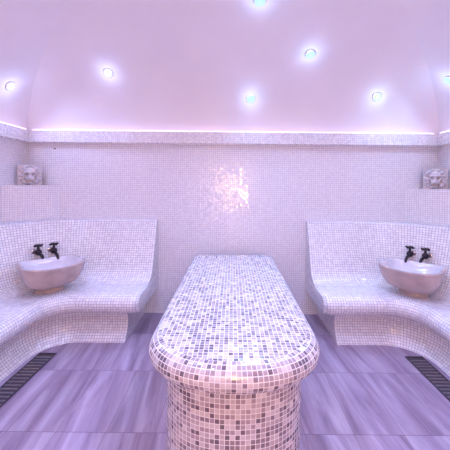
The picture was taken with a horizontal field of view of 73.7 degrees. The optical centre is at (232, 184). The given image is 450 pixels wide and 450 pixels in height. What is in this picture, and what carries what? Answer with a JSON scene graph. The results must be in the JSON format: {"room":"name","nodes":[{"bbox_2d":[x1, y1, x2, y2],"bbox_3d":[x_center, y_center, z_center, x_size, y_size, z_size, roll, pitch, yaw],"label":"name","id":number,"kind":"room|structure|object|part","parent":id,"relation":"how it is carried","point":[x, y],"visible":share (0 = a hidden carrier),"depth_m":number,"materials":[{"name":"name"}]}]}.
{"room":"spa","nodes":[
{"label":"spa","id":0,"kind":"room"},
{"bbox_2d":[0,137,26,221],"bbox_3d":[-2.464,0.376,1.300,0.120,2.200,4.400,1,0,0],"label":"wall","id":1,"kind":"structure","parent":0,"point":[13,152],"depth_m":3.24,"materials":[{"name":"tile"}]},
{"bbox_2d":[0,122,28,141],"bbox_3d":[-2.367,-0.564,1.272,0.055,0.133,4.345,1,0,0],"label":"trim","id":2,"kind":"structure","parent":1,"relation":"attached to","point":[6,131],"depth_m":3.22,"materials":[{"name":"tile"}]},
{"bbox_2d":[0,0,449,133],"bbox_3d":[0.010,-1.083,1.300,4.800,0.950,4.400,1,0,0],"label":"ceiling","id":3,"kind":"structure","parent":0,"point":[175,65],"depth_m":3.08,"materials":[{"name":"paint"}]},
{"bbox_2d":[5,81,14,90],"bbox_3d":[-2.266,-1.010,3.054,0.079,0.099,0.112,1,0,4],"label":"ceiling light","id":4,"kind":"object","parent":3,"relation":"attached to","point":[9,86],"visible":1,"depth_m":3.04,"materials":[{"name":"grey glass"}]},
{"bbox_2d":[102,68,112,77],"bbox_3d":[-1.326,-1.195,3.197,0.111,0.085,0.094,1,0,-5],"label":"ceiling light","id":5,"kind":"object","parent":3,"relation":"attached to","point":[108,73],"visible":1,"depth_m":3.18,"materials":[{"name":"grey glass"}]},
{"bbox_2d":[246,94,255,102],"bbox_3d":[0.207,-0.976,3.383,0.112,0.100,0.078,1,0,4],"label":"ceiling light","id":6,"kind":"object","parent":3,"relation":"attached to","point":[250,98],"visible":1,"depth_m":3.36,"materials":[{"name":"grey glass"}]},
{"bbox_2d":[253,0,266,6],"bbox_3d":[0.223,-1.506,2.455,0.111,0.055,0.109,1,0,6],"label":"ceiling light","id":7,"kind":"object","parent":3,"relation":"attached to","point":[259,3],"visible":1,"depth_m":2.45,"materials":[{"name":"white glass"}]},
{"bbox_2d":[305,49,315,58],"bbox_3d":[0.776,-1.310,2.998,0.109,0.073,0.104,1,0,-22],"label":"ceiling light","id":8,"kind":"object","parent":3,"relation":"attached to","point":[309,54],"visible":1,"depth_m":2.98,"materials":[{"name":"grey glass"}]},
{"bbox_2d":[372,92,381,101],"bbox_3d":[1.618,-0.991,3.363,0.112,0.098,0.080,1,0,4],"label":"ceiling light","id":9,"kind":"object","parent":3,"relation":"attached to","point":[377,96],"visible":1,"depth_m":3.34,"materials":[{"name":"grey glass"}]},
{"bbox_2d":[443,76,449,84],"bbox_3d":[2.205,-1.069,3.054,0.088,0.092,0.112,1,0,-4],"label":"ceiling light","id":10,"kind":"object","parent":3,"relation":"attached to","point":[446,79],"visible":1,"depth_m":3.05,"materials":[{"name":"white glass"}]},
{"bbox_2d":[0,313,449,449],"bbox_3d":[-0.015,1.550,1.300,5.040,0.100,4.640,1,0,0],"label":"floor","id":11,"kind":"structure","parent":0,"point":[89,395],"depth_m":2.07,"materials":[{"name":"tile"}]},
{"bbox_2d":[0,353,56,407],"bbox_3d":[-1.622,1.480,1.570,0.152,0.008,2.140,1,0,0],"label":"floor drain","id":12,"kind":"object","parent":11,"relation":"on","point":[19,379],"visible":1,"depth_m":2.32,"materials":[{"name":"metal"}]},
{"bbox_2d":[0,218,157,381],"bbox_3d":[-1.640,0.939,1.900,1.538,1.090,3.200,1,0,0],"label":"bench","id":13,"kind":"object","parent":11,"relation":"on","point":[105,303],"visible":0.92,"depth_m":2.92,"materials":[{"name":"tile"}]},
{"bbox_2d":[2,185,58,221],"bbox_3d":[-2.211,0.195,3.309,0.378,0.385,0.378,1,0,0],"label":"block","id":14,"kind":"object","parent":13,"relation":"on","point":[19,202],"visible":1,"depth_m":3.29,"materials":[{"name":"tile"}]},
{"bbox_2d":[17,164,41,184],"bbox_3d":[-2.259,-0.113,3.344,0.228,0.228,0.131,1,0,-31],"label":"plaque","id":15,"kind":"object","parent":14,"relation":"on","point":[27,174],"visible":1,"depth_m":3.33,"materials":[{"name":"stone"}]},
{"bbox_2d":[31,244,44,258],"bbox_3d":[-1.961,0.684,3.026,0.154,0.175,0.096,1,0,42],"label":"tap","id":16,"kind":"object","parent":13,"relation":"attached to","point":[38,251],"visible":1,"depth_m":3.01,"materials":[{"name":"black metal"}]},
{"bbox_2d":[16,255,85,293],"bbox_3d":[-1.730,0.872,2.864,0.534,0.291,0.464,1,0,-45],"label":"basin","id":17,"kind":"object","parent":13,"relation":"on","point":[47,275],"visible":1,"depth_m":2.79,"materials":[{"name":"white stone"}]},
{"bbox_2d":[47,242,58,258],"bbox_3d":[-1.860,0.685,3.116,0.096,0.175,0.154,1,0,-39],"label":"tap","id":18,"kind":"object","parent":13,"relation":"attached to","point":[53,249],"visible":1,"depth_m":3.10,"materials":[{"name":"black metal"}]},
{"bbox_3d":[-1.640,1.106,1.899,1.535,0.174,3.197,1,0,0],"label":"seat","id":19,"kind":"part","parent":13,"relation":"part of","materials":[{"name":"tile"}]},
{"bbox_3d":[-1.973,0.704,2.035,1.247,0.625,3.540,1,0,22],"label":"backrest","id":20,"kind":"part","parent":13,"relation":"part of","materials":[{"name":"tile"}]},
{"bbox_2d":[149,255,318,449],"bbox_3d":[0.005,1.125,2.243,0.863,0.750,2.054,1,0,0],"label":"massage table","id":21,"kind":"object","parent":11,"relation":"on","point":[234,348],"visible":1,"depth_m":1.39,"materials":[{"name":"tile"}]},
{"bbox_2d":[305,221,449,375],"bbox_3d":[1.622,0.971,1.900,1.538,1.090,3.200,1,0,0],"label":"bench","id":22,"kind":"object","parent":11,"relation":"on","point":[345,281],"visible":0.9,"depth_m":3.00,"materials":[{"name":"tile"}]},
{"bbox_3d":[1.619,1.137,1.899,1.535,0.174,3.197,1,0,0],"label":"seat","id":23,"kind":"part","parent":22,"relation":"part of","materials":[{"name":"tile"}]},
{"bbox_3d":[1.959,0.741,2.035,1.247,0.625,3.540,1,0,-22],"label":"backrest","id":24,"kind":"part","parent":22,"relation":"part of","materials":[{"name":"tile"}]},
{"bbox_2d":[404,246,415,262],"bbox_3d":[1.846,0.720,3.116,0.096,0.175,0.154,1,0,39],"label":"tap","id":25,"kind":"object","parent":22,"relation":"attached to","point":[409,252],"visible":1,"depth_m":3.10,"materials":[{"name":"black metal"}]},
{"bbox_2d":[378,258,446,297],"bbox_3d":[1.713,0.905,2.864,0.534,0.291,0.464,1,0,45],"label":"basin","id":26,"kind":"object","parent":22,"relation":"on","point":[412,278],"visible":1,"depth_m":2.79,"materials":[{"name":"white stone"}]},
{"bbox_2d":[419,247,432,262],"bbox_3d":[1.948,0.721,3.026,0.154,0.175,0.096,1,0,-42],"label":"tap","id":27,"kind":"object","parent":22,"relation":"attached to","point":[425,255],"visible":1,"depth_m":3.01,"materials":[{"name":"black metal"}]},
{"bbox_2d":[405,189,449,224],"bbox_3d":[2.207,0.238,3.309,0.378,0.385,0.378,1,0,0],"label":"block","id":28,"kind":"object","parent":22,"relation":"on","point":[428,206],"visible":1,"depth_m":3.34,"materials":[{"name":"tile"}]},
{"bbox_2d":[423,168,447,188],"bbox_3d":[2.261,-0.069,3.344,0.228,0.228,0.131,1,0,31],"label":"plaque","id":29,"kind":"object","parent":28,"relation":"on","point":[432,178],"visible":1,"depth_m":3.33,"materials":[{"name":"stone"}]},
{"bbox_2d":[405,356,449,400],"bbox_3d":[1.594,1.510,1.570,0.152,0.008,2.140,1,0,0],"label":"floor drain","id":30,"kind":"object","parent":11,"relation":"on","point":[420,363],"visible":1,"depth_m":2.40,"materials":[{"name":"metal"}]},
{"bbox_2d":[27,142,438,313],"bbox_3d":[-0.004,0.400,3.560,5.040,2.200,0.120,1,0,0],"label":"wall","id":31,"kind":"structure","parent":0,"point":[205,199],"depth_m":3.50,"materials":[{"name":"tile"}]},
{"bbox_2d":[29,130,436,145],"bbox_3d":[0.005,-0.541,3.473,4.800,0.133,0.055,1,0,0],"label":"trim","id":32,"kind":"structure","parent":31,"relation":"attached to","point":[49,136],"depth_m":3.44,"materials":[{"name":"tile"}]},
{"bbox_2d":[32,129,433,133],"bbox_3d":[0.006,-0.613,3.460,4.620,0.008,0.020,1,0,0],"label":"light strip","id":33,"kind":"object","parent":32,"relation":"on","point":[32,129],"visible":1,"depth_m":3.45,"materials":[{"name":"grey"}]},
{"bbox_2d":[438,144,449,188],"bbox_3d":[2.456,0.424,1.300,0.120,2.200,4.400,1,0,0],"label":"wall","id":34,"kind":"structure","parent":0,"point":[444,151],"depth_m":3.39,"materials":[{"name":"tile"}]},
{"bbox_2d":[437,131,449,145],"bbox_3d":[2.378,-0.519,1.272,0.055,0.133,4.345,1,0,0],"label":"trim","id":35,"kind":"structure","parent":34,"relation":"attached to","point":[443,138],"depth_m":3.34,"materials":[{"name":"tile"}]}
]}

